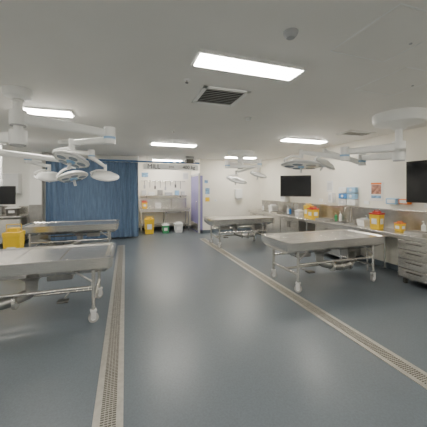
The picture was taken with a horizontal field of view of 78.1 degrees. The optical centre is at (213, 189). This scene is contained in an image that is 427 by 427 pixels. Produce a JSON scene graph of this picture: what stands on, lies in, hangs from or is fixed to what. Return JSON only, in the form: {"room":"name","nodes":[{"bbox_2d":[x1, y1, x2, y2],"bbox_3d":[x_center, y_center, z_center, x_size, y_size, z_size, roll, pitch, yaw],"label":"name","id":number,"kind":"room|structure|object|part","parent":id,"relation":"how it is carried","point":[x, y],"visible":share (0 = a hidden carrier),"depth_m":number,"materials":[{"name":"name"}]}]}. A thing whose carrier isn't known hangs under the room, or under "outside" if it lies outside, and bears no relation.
{"room":"anatomy dissection lab","nodes":[
{"label":"anatomy dissection lab","id":0,"kind":"room"},
{"bbox_2d":[0,144,15,204],"bbox_3d":[-5.304,-0.410,6.556,0.660,1.540,0.240,0,0,-19],"label":"monitor","id":1,"kind":"object","parent":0,"point":[7,193],"depth_m":6.53,"materials":[{"name":"black plastic"}]},
{"bbox_2d":[2,152,137,238],"bbox_3d":[-4.878,0.235,8.623,4.620,2.830,0.150,0,0,-18],"label":"wall","id":2,"kind":"structure","parent":0,"point":[9,164],"depth_m":8.20,"materials":[{"name":"white paint"}]},
{"bbox_2d":[2,173,21,192],"bbox_3d":[-6.376,-0.200,7.867,1.000,0.600,0.332,0,0,-18],"label":"upper cabinet","id":3,"kind":"object","parent":2,"relation":"attached to","point":[10,179],"visible":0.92,"depth_m":7.84,"materials":[{"name":"white ceramic"}]},
{"bbox_2d":[2,206,28,214],"bbox_3d":[-6.365,0.620,7.993,1.300,0.250,0.020,0,0,-18],"label":"backsplash","id":4,"kind":"structure","parent":2,"relation":"attached to","point":[24,209],"depth_m":8.13,"materials":[{"name":"metal"}]},
{"bbox_2d":[25,236,137,242],"bbox_3d":[-4.852,1.590,8.546,4.620,0.120,0.012,0,0,-18],"label":"baseboard","id":5,"kind":"structure","parent":2,"relation":"attached to","point":[27,240],"depth_m":8.83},
{"bbox_2d":[138,162,190,227],"bbox_3d":[-2.071,0.235,11.091,2.570,2.830,0.150,0,0,-18],"label":"wall","id":6,"kind":"structure","parent":0,"point":[155,176],"depth_m":11.02,"materials":[{"name":"paint"}]},
{"bbox_2d":[141,172,148,176],"bbox_3d":[-2.808,-0.630,10.758,0.300,0.220,0.014,0,0,-18],"label":"notice","id":7,"kind":"object","parent":6,"relation":"attached to","point":[143,174],"visible":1,"depth_m":10.75,"materials":[{"name":"paper"}]},
{"bbox_2d":[139,198,185,207],"bbox_3d":[-2.095,0.540,10.987,1.950,0.380,0.020,0,0,-18],"label":"backsplash","id":8,"kind":"structure","parent":6,"relation":"attached to","point":[165,202],"depth_m":11.01,"materials":[{"name":"metal"}]},
{"bbox_2d":[140,190,186,197],"bbox_3d":[-2.060,0.159,10.884,1.900,0.322,0.240,0,0,-18],"label":"wall shelf","id":9,"kind":"object","parent":6,"relation":"attached to","point":[143,192],"visible":1,"depth_m":10.78,"materials":[{"name":"metal"}]},
{"bbox_2d":[144,180,184,189],"bbox_3d":[-2.079,-0.188,10.941,1.823,0.400,0.130,0,0,-18],"label":"rail","id":10,"kind":"object","parent":6,"relation":"attached to","point":[144,180],"visible":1,"depth_m":10.94,"materials":[{"name":"metal"}]},
{"bbox_2d":[139,225,190,230],"bbox_3d":[-2.046,1.590,11.014,2.270,0.120,0.012,0,0,-18],"label":"baseboard","id":11,"kind":"structure","parent":6,"relation":"attached to","point":[170,227],"depth_m":10.97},
{"bbox_2d":[183,172,187,179],"bbox_3d":[-1.196,-0.600,11.297,0.240,0.300,0.014,0,0,-18],"label":"notice","id":12,"kind":"object","parent":6,"relation":"attached to","point":[185,175],"visible":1,"depth_m":11.29,"materials":[{"name":"paper"}]},
{"bbox_2d":[184,156,194,163],"bbox_3d":[-0.842,-1.060,9.293,0.360,0.240,0.160,0,0,-19],"label":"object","id":13,"kind":"structure","parent":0,"point":[189,159],"depth_m":9.23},
{"bbox_2d":[191,160,198,176],"bbox_3d":[-0.694,0.235,10.787,0.150,2.830,1.300,0,0,-18],"label":"wall","id":14,"kind":"structure","parent":0,"point":[192,171],"depth_m":10.66,"materials":[{"name":"paint"}]},
{"bbox_2d":[191,176,197,231],"bbox_3d":[-0.752,0.550,10.662,0.040,2.200,1.150,0,0,-18],"label":"leaf","id":15,"kind":"object","parent":14,"relation":"attached to","point":[194,180],"visible":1,"depth_m":10.65,"materials":[{"name":"paint"}]},
{"bbox_2d":[191,221,197,230],"bbox_3d":[-0.773,1.450,10.655,0.004,0.300,1.100,0,0,-18],"label":"kick plate","id":16,"kind":"object","parent":15,"relation":"attached to","point":[194,225],"visible":1,"depth_m":10.64,"materials":[{"name":"metal"}]},
{"bbox_2d":[191,173,199,232],"bbox_3d":[-0.752,0.497,10.662,0.040,2.305,1.290,0,0,-18],"label":"frame","id":17,"kind":"object","parent":14,"relation":"attached to","point":[198,174],"visible":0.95,"depth_m":10.07,"materials":[{"name":"grey plastic"}]},
{"bbox_2d":[0,228,426,426],"bbox_3d":[-0.755,1.725,3.913,9.850,0.150,14.700,0,0,-18],"label":"floor","id":18,"kind":"structure","parent":0,"point":[208,342],"depth_m":2.83,"materials":[{"name":"plastic"}]},
{"bbox_2d":[2,224,24,248],"bbox_3d":[-3.924,1.159,5.172,0.297,0.982,0.297,0,0,-18],"label":"waste bin","id":19,"kind":"object","parent":18,"relation":"on","point":[13,237],"visible":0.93,"depth_m":5.07,"materials":[{"name":"plastic"}]},
{"bbox_3d":[-3.924,0.859,5.172,0.297,0.083,0.297,0,0,-18],"label":"lid","id":20,"kind":"part","parent":19,"relation":"part of","materials":[{"name":"yellow plastic"}]},
{"bbox_2d":[0,214,28,243],"bbox_3d":[-6.257,1.200,7.671,1.300,0.900,0.620,0,0,-18],"label":"bench","id":21,"kind":"object","parent":18,"relation":"on","point":[20,219],"visible":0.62,"depth_m":7.55,"materials":[{"name":"metal"}]},
{"bbox_2d":[5,206,20,215],"bbox_3d":[-5.922,0.612,7.772,0.318,0.272,0.265,0,0,-18],"label":"tub","id":22,"kind":"object","parent":21,"relation":"on","point":[12,210],"visible":1,"depth_m":7.68,"materials":[{"name":"plastic"}]},
{"bbox_2d":[0,214,28,217],"bbox_3d":[-6.257,0.770,7.671,1.300,0.040,0.620,0,0,-18],"label":"countertop","id":23,"kind":"structure","parent":21,"relation":"on","point":[21,215],"depth_m":7.55,"materials":[{"name":"metal"}]},
{"bbox_2d":[29,151,43,241],"bbox_3d":[-5.500,0.235,8.181,0.340,2.830,0.268,0,0,-18],"label":"wall","id":24,"kind":"structure","parent":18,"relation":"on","point":[36,187],"depth_m":8.06,"materials":[{"name":"white paint"}]},
{"bbox_3d":[-5.459,1.050,8.058,0.340,1.200,0.008,0,0,-18],"label":"corner guard","id":25,"kind":"part","parent":24,"relation":"part of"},
{"bbox_2d":[0,242,115,322],"bbox_3d":[-2.466,1.231,3.367,2.260,0.838,0.950,0,0,-18],"label":"table","id":26,"kind":"object","parent":18,"relation":"on","point":[28,265],"visible":1,"depth_m":3.23,"materials":[{"name":"metal"}]},
{"bbox_2d":[0,242,115,280],"bbox_3d":[-2.466,0.940,3.367,2.260,0.220,0.950,0,0,-18],"label":"tray","id":27,"kind":"object","parent":26,"relation":"on","point":[28,263],"depth_m":3.23,"materials":[{"name":"metal"}]},
{"bbox_2d":[19,219,118,246],"bbox_3d":[-3.514,1.231,6.627,2.140,0.838,1.000,0,0,-18],"label":"table","id":28,"kind":"object","parent":18,"relation":"on","point":[43,231],"visible":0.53,"depth_m":6.35,"materials":[{"name":"metal"}]},
{"bbox_2d":[19,219,118,235],"bbox_3d":[-3.514,0.940,6.627,2.140,0.220,1.000,0,0,-18],"label":"tray","id":29,"kind":"object","parent":28,"relation":"on","point":[87,226],"depth_m":6.31,"materials":[{"name":"metal"}]},
{"bbox_2d":[92,245,124,426],"bbox_3d":[-1.461,1.647,3.993,0.207,0.006,8.100,0,0,-18],"label":"floor drain","id":30,"kind":"object","parent":18,"relation":"on","point":[108,410],"visible":1,"depth_m":2.52,"materials":[{"name":"silver metal"}]},
{"bbox_2d":[144,216,154,233],"bbox_3d":[-2.430,1.318,9.943,0.360,0.664,0.339,0,0,-18],"label":"waste bin","id":31,"kind":"object","parent":18,"relation":"on","point":[148,221],"visible":1,"depth_m":9.80,"materials":[{"name":"plastic"}]},
{"bbox_2d":[139,207,189,232],"bbox_3d":[-1.982,1.190,10.652,1.950,0.920,0.620,0,0,-18],"label":"bench","id":32,"kind":"object","parent":18,"relation":"on","point":[167,209],"visible":0.93,"depth_m":10.47,"materials":[{"name":"metal"}]},
{"bbox_2d":[142,201,147,208],"bbox_3d":[-2.728,0.577,10.423,0.212,0.304,0.212,0,0,-18],"label":"sharps container","id":33,"kind":"object","parent":32,"relation":"on","point":[144,203],"visible":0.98,"depth_m":10.33,"materials":[{"name":"yellow plastic"}]},
{"bbox_2d":[155,203,160,207],"bbox_3d":[-2.241,0.620,10.639,0.233,0.219,0.212,0,0,-18],"label":"tub","id":34,"kind":"object","parent":32,"relation":"on","point":[157,205],"visible":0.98,"depth_m":10.56,"materials":[{"name":"white plastic"}]},
{"bbox_2d":[139,207,189,209],"bbox_3d":[-1.982,0.750,10.652,1.950,0.040,0.620,0,0,-18],"label":"countertop","id":35,"kind":"structure","parent":32,"relation":"on","point":[166,207],"depth_m":10.38,"materials":[{"name":"metal"}]},
{"bbox_2d":[161,223,168,233],"bbox_3d":[-1.846,1.456,10.086,0.276,0.389,0.276,0,0,-18],"label":"tub","id":36,"kind":"object","parent":18,"relation":"on","point":[165,227],"visible":1,"depth_m":9.97,"materials":[{"name":"green plastic"}]},
{"bbox_2d":[173,221,182,232],"bbox_3d":[-1.371,1.435,10.244,0.339,0.431,0.297,0,0,-18],"label":"tub","id":37,"kind":"object","parent":18,"relation":"on","point":[178,225],"visible":1,"depth_m":10.13,"materials":[{"name":"grey plastic"}]},
{"bbox_2d":[204,215,273,247],"bbox_3d":[0.756,1.231,8.030,1.970,0.838,0.950,0,0,-18],"label":"table","id":38,"kind":"object","parent":18,"relation":"on","point":[257,221],"visible":0.92,"depth_m":7.80,"materials":[{"name":"metal"}]},
{"bbox_2d":[204,215,273,226],"bbox_3d":[0.756,0.940,8.030,1.970,0.220,0.950,0,0,-18],"label":"tray","id":39,"kind":"object","parent":38,"relation":"on","point":[241,220],"depth_m":7.73,"materials":[{"name":"metal"}]},
{"bbox_2d":[200,238,426,389],"bbox_3d":[0.942,1.647,4.955,0.210,0.006,8.400,0,0,-18],"label":"floor drain","id":40,"kind":"object","parent":18,"relation":"on","point":[408,369],"visible":0.99,"depth_m":3.10,"materials":[{"name":"silver metal"}]},
{"bbox_2d":[261,229,385,292],"bbox_3d":[2.006,1.231,4.847,2.080,0.838,0.920,0,0,-18],"label":"table","id":41,"kind":"object","parent":18,"relation":"on","point":[296,244],"visible":1,"depth_m":4.63,"materials":[{"name":"metal"}]},
{"bbox_2d":[261,229,385,254],"bbox_3d":[2.006,0.940,4.847,2.080,0.220,0.920,0,0,-18],"label":"tray","id":42,"kind":"object","parent":41,"relation":"on","point":[322,241],"depth_m":4.57,"materials":[{"name":"metal"}]},
{"bbox_2d":[249,210,426,284],"bbox_3d":[2.980,1.219,6.612,0.627,0.863,8.250,0,0,-18],"label":"laboratory bench","id":43,"kind":"object","parent":18,"relation":"on","point":[412,250],"visible":0.6,"depth_m":5.12,"materials":[{"name":"metal"}]},
{"bbox_2d":[268,204,277,211],"bbox_3d":[2.108,0.645,9.300,0.276,0.283,0.254,0,0,-18],"label":"tub","id":44,"kind":"object","parent":43,"relation":"on","point":[272,207],"visible":0.93,"depth_m":9.22,"materials":[{"name":"white plastic"}]},
{"bbox_2d":[270,211,284,213],"bbox_3d":[2.147,0.756,8.838,0.308,0.060,0.408,0,0,-18],"label":"tray","id":45,"kind":"object","parent":43,"relation":"on","point":[273,212],"visible":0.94,"depth_m":8.69,"materials":[{"name":"metal"}]},
{"bbox_2d":[281,203,298,215],"bbox_3d":[2.451,0.591,8.202,0.474,0.390,0.500,0,0,-18],"label":"sink","id":46,"kind":"object","parent":43,"relation":"on","point":[293,203],"visible":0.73,"depth_m":8.26,"materials":[{"name":"metal"}]},
{"bbox_2d":[294,209,303,216],"bbox_3d":[2.540,0.676,7.788,0.212,0.219,0.212,0,0,-18],"label":"tub","id":47,"kind":"object","parent":43,"relation":"on","point":[299,212],"visible":0.97,"depth_m":7.72,"materials":[{"name":"grey plastic"}]},
{"bbox_2d":[303,203,311,217],"bbox_3d":[2.711,0.581,7.498,0.212,0.410,0.212,0,0,-18],"label":"sharps container","id":48,"kind":"object","parent":43,"relation":"on","point":[307,205],"visible":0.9,"depth_m":7.46,"materials":[{"name":"yellow plastic"}]},
{"bbox_2d":[307,206,318,218],"bbox_3d":[2.699,0.613,7.125,0.233,0.346,0.233,0,0,-18],"label":"sharps container","id":49,"kind":"object","parent":43,"relation":"on","point":[313,212],"visible":0.98,"depth_m":7.04,"materials":[{"name":"yellow plastic"}]},
{"bbox_2d":[315,217,334,221],"bbox_3d":[2.851,0.756,6.733,0.308,0.060,0.368,0,0,-18],"label":"tray","id":50,"kind":"object","parent":43,"relation":"on","point":[324,219],"visible":0.96,"depth_m":6.60,"materials":[{"name":"metal"}]},
{"bbox_2d":[249,210,426,240],"bbox_3d":[2.989,0.805,6.615,0.608,0.035,8.250,0,0,-18],"label":"countertop","id":51,"kind":"structure","parent":43,"relation":"on","point":[385,230],"depth_m":5.52,"materials":[{"name":"metal"}]},
{"bbox_2d":[330,207,356,224],"bbox_3d":[3.102,0.591,6.258,0.474,0.390,0.500,0,0,-18],"label":"sink","id":52,"kind":"object","parent":43,"relation":"on","point":[336,222],"visible":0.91,"depth_m":6.30,"materials":[{"name":"metal"}]},
{"bbox_2d":[356,218,369,225],"bbox_3d":[3.292,0.698,5.762,0.212,0.177,0.212,0,0,-18],"label":"tub","id":53,"kind":"object","parent":43,"relation":"on","point":[362,221],"visible":0.96,"depth_m":5.70,"materials":[{"name":"white plastic"}]},
{"bbox_2d":[369,210,384,229],"bbox_3d":[3.289,0.592,5.297,0.212,0.389,0.212,0,0,-30],"label":"sharps container","id":54,"kind":"object","parent":43,"relation":"on","point":[376,217],"visible":1,"depth_m":5.23,"materials":[{"name":"yellow plastic"}]},
{"bbox_2d":[394,221,405,231],"bbox_3d":[3.546,0.687,5.004,0.148,0.198,0.148,0,0,-18],"label":"sharps container","id":55,"kind":"object","parent":43,"relation":"on","point":[399,226],"visible":0.98,"depth_m":4.96,"materials":[{"name":"yellow plastic"}]},
{"bbox_2d":[404,230,426,236],"bbox_3d":[3.565,0.756,4.567,0.308,0.060,0.308,0,0,-18],"label":"tray","id":56,"kind":"object","parent":43,"relation":"on","point":[417,233],"visible":1,"depth_m":4.55,"materials":[{"name":"metal"}]},
{"bbox_2d":[421,221,425,230],"bbox_3d":[3.799,0.674,4.751,0.075,0.224,0.076,0,0,31],"label":"pump bottle","id":57,"kind":"object","parent":43,"relation":"on","point":[423,227],"visible":0.78,"depth_m":4.73,"materials":[{"name":"white plastic"}]},
{"bbox_2d":[0,0,426,161],"bbox_3d":[-0.755,-1.255,3.913,9.850,0.150,14.700,0,0,-18],"label":"ceiling","id":58,"kind":"structure","parent":0,"point":[123,65],"depth_m":2.64,"materials":[{"name":"paint"}]},
{"bbox_2d":[23,108,72,117],"bbox_3d":[-2.471,-1.157,3.918,0.630,0.045,0.240,0,0,-18],"label":"ceiling light","id":59,"kind":"object","parent":58,"relation":"in","point":[30,111],"visible":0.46,"depth_m":3.90,"materials":[{"name":"white plastic"}]},
{"bbox_2d":[23,106,74,116],"bbox_3d":[-2.471,-1.168,3.918,0.682,0.024,0.292,0,0,-19],"label":"ceiling light panel","id":60,"kind":"object","parent":58,"relation":"in","point":[27,107],"depth_m":3.80,"materials":[{"name":"white plastic"}]},
{"bbox_2d":[0,85,115,185],"bbox_3d":[-2.331,-0.621,3.386,1.662,1.118,1.317,0,0,-44],"label":"light","id":61,"kind":"object","parent":58,"relation":"hanging from","point":[18,118],"visible":1,"depth_m":3.31,"materials":[{"name":"white plastic"}]},
{"bbox_3d":[-2.734,-0.620,3.129,0.866,0.138,0.119,0,0,4],"label":"arm","id":62,"kind":"part","parent":61,"relation":"part of","materials":[{"name":"white metal"}]},
{"bbox_3d":[-2.686,-0.492,3.646,0.085,0.152,1.370,0,0,45],"label":"spring arm","id":63,"kind":"part","parent":61,"relation":"part of","materials":[{"name":"white metal"}]},
{"bbox_3d":[-1.842,-0.810,3.296,1.009,0.211,0.119,0,0,-23],"label":"arm","id":64,"kind":"part","parent":61,"relation":"part of","materials":[{"name":"white metal"}]},
{"bbox_3d":[-1.690,-0.660,3.600,0.657,0.099,0.084,0,0,19],"label":"spring arm","id":65,"kind":"part","parent":61,"relation":"part of","materials":[{"name":"white metal"}]},
{"bbox_2d":[24,140,118,181],"bbox_3d":[-3.381,-0.682,6.435,2.020,0.995,1.098,0,0,-18],"label":"light","id":66,"kind":"object","parent":58,"relation":"hanging from","point":[99,174],"visible":0.69,"depth_m":6.28,"materials":[{"name":"white plastic"}]},
{"bbox_3d":[-4.095,-0.622,6.168,0.084,0.164,0.468,0,0,31],"label":"spring arm","id":67,"kind":"part","parent":66,"relation":"part of","materials":[{"name":"white metal"}]},
{"bbox_3d":[-3.186,-0.900,6.290,0.784,0.191,0.119,0,0,27],"label":"arm","id":68,"kind":"part","parent":66,"relation":"part of","materials":[{"name":"white metal"}]},
{"bbox_3d":[-2.830,-0.692,6.486,0.084,0.223,0.750,0,0,1],"label":"spring arm","id":69,"kind":"part","parent":66,"relation":"part of","materials":[{"name":"white metal"}]},
{"bbox_2d":[46,152,199,240],"bbox_3d":[-2.904,0.205,8.961,5.020,2.770,0.099,0,0,-18],"label":"privacy curtain","id":70,"kind":"object","parent":58,"relation":"hanging from","point":[91,199],"visible":0.64,"depth_m":8.66,"materials":[{"name":"fabric"}]},
{"bbox_2d":[153,160,180,161],"bbox_3d":[-1.798,-1.157,10.260,1.110,0.045,0.240,0,0,-18],"label":"ceiling light","id":71,"kind":"object","parent":58,"relation":"in","point":[153,160],"visible":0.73,"depth_m":10.18,"materials":[{"name":"white plastic"}]},
{"bbox_2d":[143,163,197,170],"bbox_3d":[-1.480,-0.945,9.308,1.950,0.470,0.026,0,0,-18],"label":"overhead sign","id":72,"kind":"object","parent":58,"relation":"hanging from","point":[145,165],"visible":0.99,"depth_m":9.28,"materials":[{"name":"grey plastic"}]},
{"bbox_2d":[150,142,196,145],"bbox_3d":[-1.007,-1.168,6.728,1.162,0.024,0.292,0,0,-19],"label":"ceiling light panel","id":73,"kind":"object","parent":58,"relation":"in","point":[151,142],"depth_m":6.59,"materials":[{"name":"white plastic"}]},
{"bbox_2d":[152,143,195,146],"bbox_3d":[-1.007,-1.157,6.728,1.110,0.045,0.240,0,0,-18],"label":"ceiling light","id":74,"kind":"object","parent":58,"relation":"in","point":[158,144],"visible":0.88,"depth_m":6.71,"materials":[{"name":"white plastic"}]},
{"bbox_2d":[192,85,250,106],"bbox_3d":[0.078,-1.172,3.327,0.580,0.016,0.580,0,0,-19],"label":"ceiling vent grille","id":75,"kind":"object","parent":58,"relation":"in","point":[211,95],"depth_m":3.28,"materials":[{"name":"black metal"}]},
{"bbox_2d":[225,157,255,158],"bbox_3d":[0.970,-1.157,9.393,1.110,0.045,0.240,0,0,-18],"label":"ceiling light","id":76,"kind":"object","parent":58,"relation":"in","point":[225,157],"visible":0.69,"depth_m":9.35,"materials":[{"name":"white plastic"}]},
{"bbox_2d":[225,150,266,184],"bbox_3d":[0.952,-0.666,8.022,1.266,1.028,0.922,0,0,-1],"label":"light","id":77,"kind":"object","parent":58,"relation":"hanging from","point":[240,154],"visible":1,"depth_m":7.81,"materials":[{"name":"white plastic"}]},
{"bbox_3d":[0.869,-0.680,7.725,0.956,0.099,0.085,0,0,-12],"label":"spring arm","id":78,"kind":"part","parent":77,"relation":"part of","materials":[{"name":"white metal"}]},
{"bbox_3d":[1.060,-0.657,8.026,0.727,0.287,0.084,0,0,-6],"label":"spring arm","id":79,"kind":"part","parent":77,"relation":"part of","materials":[{"name":"white metal"}]},
{"bbox_3d":[1.120,-0.885,8.073,0.590,0.162,0.118,0,0,1],"label":"arm","id":80,"kind":"part","parent":77,"relation":"part of","materials":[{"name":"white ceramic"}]},
{"bbox_2d":[194,53,302,80],"bbox_3d":[0.345,-1.165,2.499,1.030,0.030,0.230,0,0,-18],"label":"ceiling light","id":81,"kind":"object","parent":58,"relation":"in","point":[204,60],"visible":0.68,"depth_m":2.47,"materials":[{"name":"white plastic"}]},
{"bbox_2d":[191,49,305,80],"bbox_3d":[0.345,-1.168,2.499,1.082,0.024,0.282,0,0,-19],"label":"ceiling light panel","id":82,"kind":"object","parent":58,"relation":"in","point":[199,51],"depth_m":2.38,"materials":[{"name":"white plastic"}]},
{"bbox_2d":[283,28,298,39],"bbox_3d":[0.577,-1.157,1.964,0.112,0.044,0.112,0,0,-18],"label":"smoke detector","id":83,"kind":"object","parent":58,"relation":"attached to","point":[290,33],"visible":1,"depth_m":1.94,"materials":[{"name":"grey plastic"}]},
{"bbox_2d":[279,137,327,141],"bbox_3d":[2.134,-1.168,6.197,1.162,0.024,0.292,0,0,-19],"label":"ceiling light panel","id":84,"kind":"object","parent":58,"relation":"in","point":[285,137],"depth_m":6.02,"materials":[{"name":"white plastic"}]},
{"bbox_2d":[281,139,326,143],"bbox_3d":[2.134,-1.157,6.197,1.110,0.045,0.240,0,0,-18],"label":"ceiling light","id":85,"kind":"object","parent":58,"relation":"in","point":[284,140],"visible":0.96,"depth_m":6.15,"materials":[{"name":"white plastic"}]},
{"bbox_2d":[281,107,426,172],"bbox_3d":[2.338,-0.749,4.632,2.225,0.861,1.009,0,0,33],"label":"light","id":86,"kind":"object","parent":58,"relation":"hanging from","point":[398,120],"visible":1,"depth_m":4.17,"materials":[{"name":"white plastic"}]},
{"bbox_3d":[1.911,-0.618,4.645,0.084,0.242,0.781,0,0,-44],"label":"spring arm","id":87,"kind":"part","parent":86,"relation":"part of","materials":[{"name":"white metal"}]},
{"bbox_3d":[2.452,-0.618,4.984,0.648,0.314,0.084,0,0,21],"label":"spring arm","id":88,"kind":"part","parent":86,"relation":"part of","materials":[{"name":"white metal"}]},
{"bbox_3d":[2.534,-0.660,4.232,0.764,0.154,0.119,0,0,21],"label":"arm","id":89,"kind":"part","parent":86,"relation":"part of","materials":[{"name":"white metal"}]},
{"bbox_3d":[2.817,-0.560,4.485,0.119,0.154,0.791,0,0,-10],"label":"arm","id":90,"kind":"part","parent":86,"relation":"part of","materials":[{"name":"white metal"}]},
{"bbox_2d":[336,130,375,136],"bbox_3d":[2.966,-1.172,5.474,0.700,0.016,0.360,0,0,-19],"label":"ceiling vent grille","id":91,"kind":"object","parent":58,"relation":"in","point":[348,133],"depth_m":5.46,"materials":[{"name":"grey metal"}]},
{"bbox_2d":[330,3,426,61],"bbox_3d":[1.373,-1.175,2.041,0.610,0.009,0.610,0,0,-19],"label":"access hatch","id":92,"kind":"object","parent":58,"relation":"in","point":[404,28],"depth_m":2.02,"materials":[{"name":"white paint"}]},
{"bbox_2d":[354,67,426,95],"bbox_3d":[2.036,-1.175,2.896,0.610,0.009,0.610,0,0,-19],"label":"access hatch","id":93,"kind":"object","parent":58,"relation":"in","point":[406,78],"depth_m":2.88,"materials":[{"name":"white paint"}]},
{"bbox_2d":[199,159,259,229],"bbox_3d":[0.679,0.235,10.482,2.560,2.830,0.150,0,0,-18],"label":"wall","id":94,"kind":"structure","parent":0,"point":[215,172],"depth_m":10.33,"materials":[{"name":"paint"}]},
{"bbox_2d":[200,176,202,232],"bbox_3d":[-0.462,0.550,10.015,0.100,2.200,0.012,0,0,-18],"label":"trim","id":95,"kind":"structure","parent":94,"relation":"attached to","point":[201,177],"depth_m":10.01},
{"bbox_2d":[205,187,209,193],"bbox_3d":[-0.234,0.030,10.090,0.200,0.280,0.014,0,0,-18],"label":"notice","id":96,"kind":"object","parent":94,"relation":"attached to","point":[207,189],"visible":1,"depth_m":10.08,"materials":[{"name":"paper"}]},
{"bbox_2d":[200,228,250,232],"bbox_3d":[0.699,1.590,10.403,2.548,0.120,0.012,0,0,-18],"label":"baseboard","id":97,"kind":"structure","parent":94,"relation":"attached to","point":[238,229],"depth_m":10.29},
{"bbox_2d":[235,189,241,199],"bbox_3d":[0.992,0.185,10.429,0.300,0.450,0.150,0,0,-18],"label":"dispenser","id":98,"kind":"object","parent":94,"relation":"attached to","point":[238,192],"visible":1,"depth_m":10.35,"materials":[{"name":"white plastic"}]},
{"bbox_2d":[260,126,426,264],"bbox_3d":[4.003,0.235,4.819,0.150,2.830,13.000,0,0,-18],"label":"wall","id":99,"kind":"structure","parent":0,"point":[392,174],"depth_m":6.09,"materials":[{"name":"paint"}]},
{"bbox_2d":[280,197,288,201],"bbox_3d":[2.431,0.203,8.986,0.186,0.380,0.300,0,0,-18],"label":"paper towel dispenser","id":100,"kind":"object","parent":99,"relation":"attached to","point":[283,199],"visible":0.41,"depth_m":8.86,"materials":[{"name":"white plastic"}]},
{"bbox_2d":[280,175,310,196],"bbox_3d":[2.567,-0.120,8.142,0.980,0.640,0.425,0,0,13],"label":"wall monitor","id":101,"kind":"object","parent":99,"relation":"attached to","point":[294,185],"visible":0.92,"depth_m":7.94,"materials":[{"name":"black plastic"}]},
{"bbox_2d":[327,181,332,191],"bbox_3d":[3.147,-0.100,7.116,0.014,0.300,0.220,0,0,-18],"label":"notice","id":102,"kind":"object","parent":99,"relation":"attached to","point":[329,183],"visible":1,"depth_m":7.10,"materials":[{"name":"paper"}]},
{"bbox_2d":[328,193,334,202],"bbox_3d":[3.136,0.200,6.975,0.126,0.260,0.140,0,0,-18],"label":"soap dispenser","id":103,"kind":"object","parent":99,"relation":"attached to","point":[331,196],"visible":1,"depth_m":6.92,"materials":[{"name":"white plastic"}]},
{"bbox_2d":[262,200,426,231],"bbox_3d":[3.261,0.590,6.706,0.040,0.390,8.250,0,0,-18],"label":"backsplash","id":104,"kind":"structure","parent":99,"relation":"attached to","point":[413,220],"depth_m":6.17,"materials":[{"name":"metal"}]},
{"bbox_2d":[339,187,358,205],"bbox_3d":[3.308,0.150,6.463,0.121,0.460,0.520,0,0,-18],"label":"dispenser","id":105,"kind":"object","parent":99,"relation":"attached to","point":[347,195],"visible":1,"depth_m":6.38,"materials":[{"name":"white plastic"}]},
{"bbox_2d":[370,182,382,200],"bbox_3d":[3.588,0.030,5.798,0.014,0.420,0.320,0,0,-18],"label":"poster","id":106,"kind":"object","parent":99,"relation":"attached to","point":[376,188],"visible":1,"depth_m":5.79,"materials":[{"name":"paper"}]},
{"bbox_2d":[357,255,397,270],"bbox_3d":[3.950,1.590,4.722,0.012,0.120,12.850,0,0,-18],"label":"baseboard","id":107,"kind":"structure","parent":99,"relation":"attached to","point":[376,262],"depth_m":5.67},
{"bbox_2d":[386,198,398,203],"bbox_3d":[3.675,0.230,5.395,0.106,0.120,0.240,0,0,-18],"label":"holder","id":108,"kind":"object","parent":99,"relation":"attached to","point":[388,200],"visible":0.98,"depth_m":5.35,"materials":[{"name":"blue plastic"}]},
{"bbox_2d":[398,199,411,204],"bbox_3d":[3.754,0.230,5.158,0.106,0.100,0.200,0,0,-18],"label":"holder","id":109,"kind":"object","parent":99,"relation":"attached to","point":[400,201],"visible":0.73,"depth_m":5.13,"materials":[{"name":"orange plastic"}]},
{"bbox_2d":[406,160,426,202],"bbox_3d":[3.950,-0.150,4.419,0.194,0.760,1.220,0,0,-25],"label":"wall monitor","id":110,"kind":"object","parent":99,"relation":"attached to","point":[416,171],"visible":1,"depth_m":4.77,"materials":[{"name":"black plastic"}]}
]}

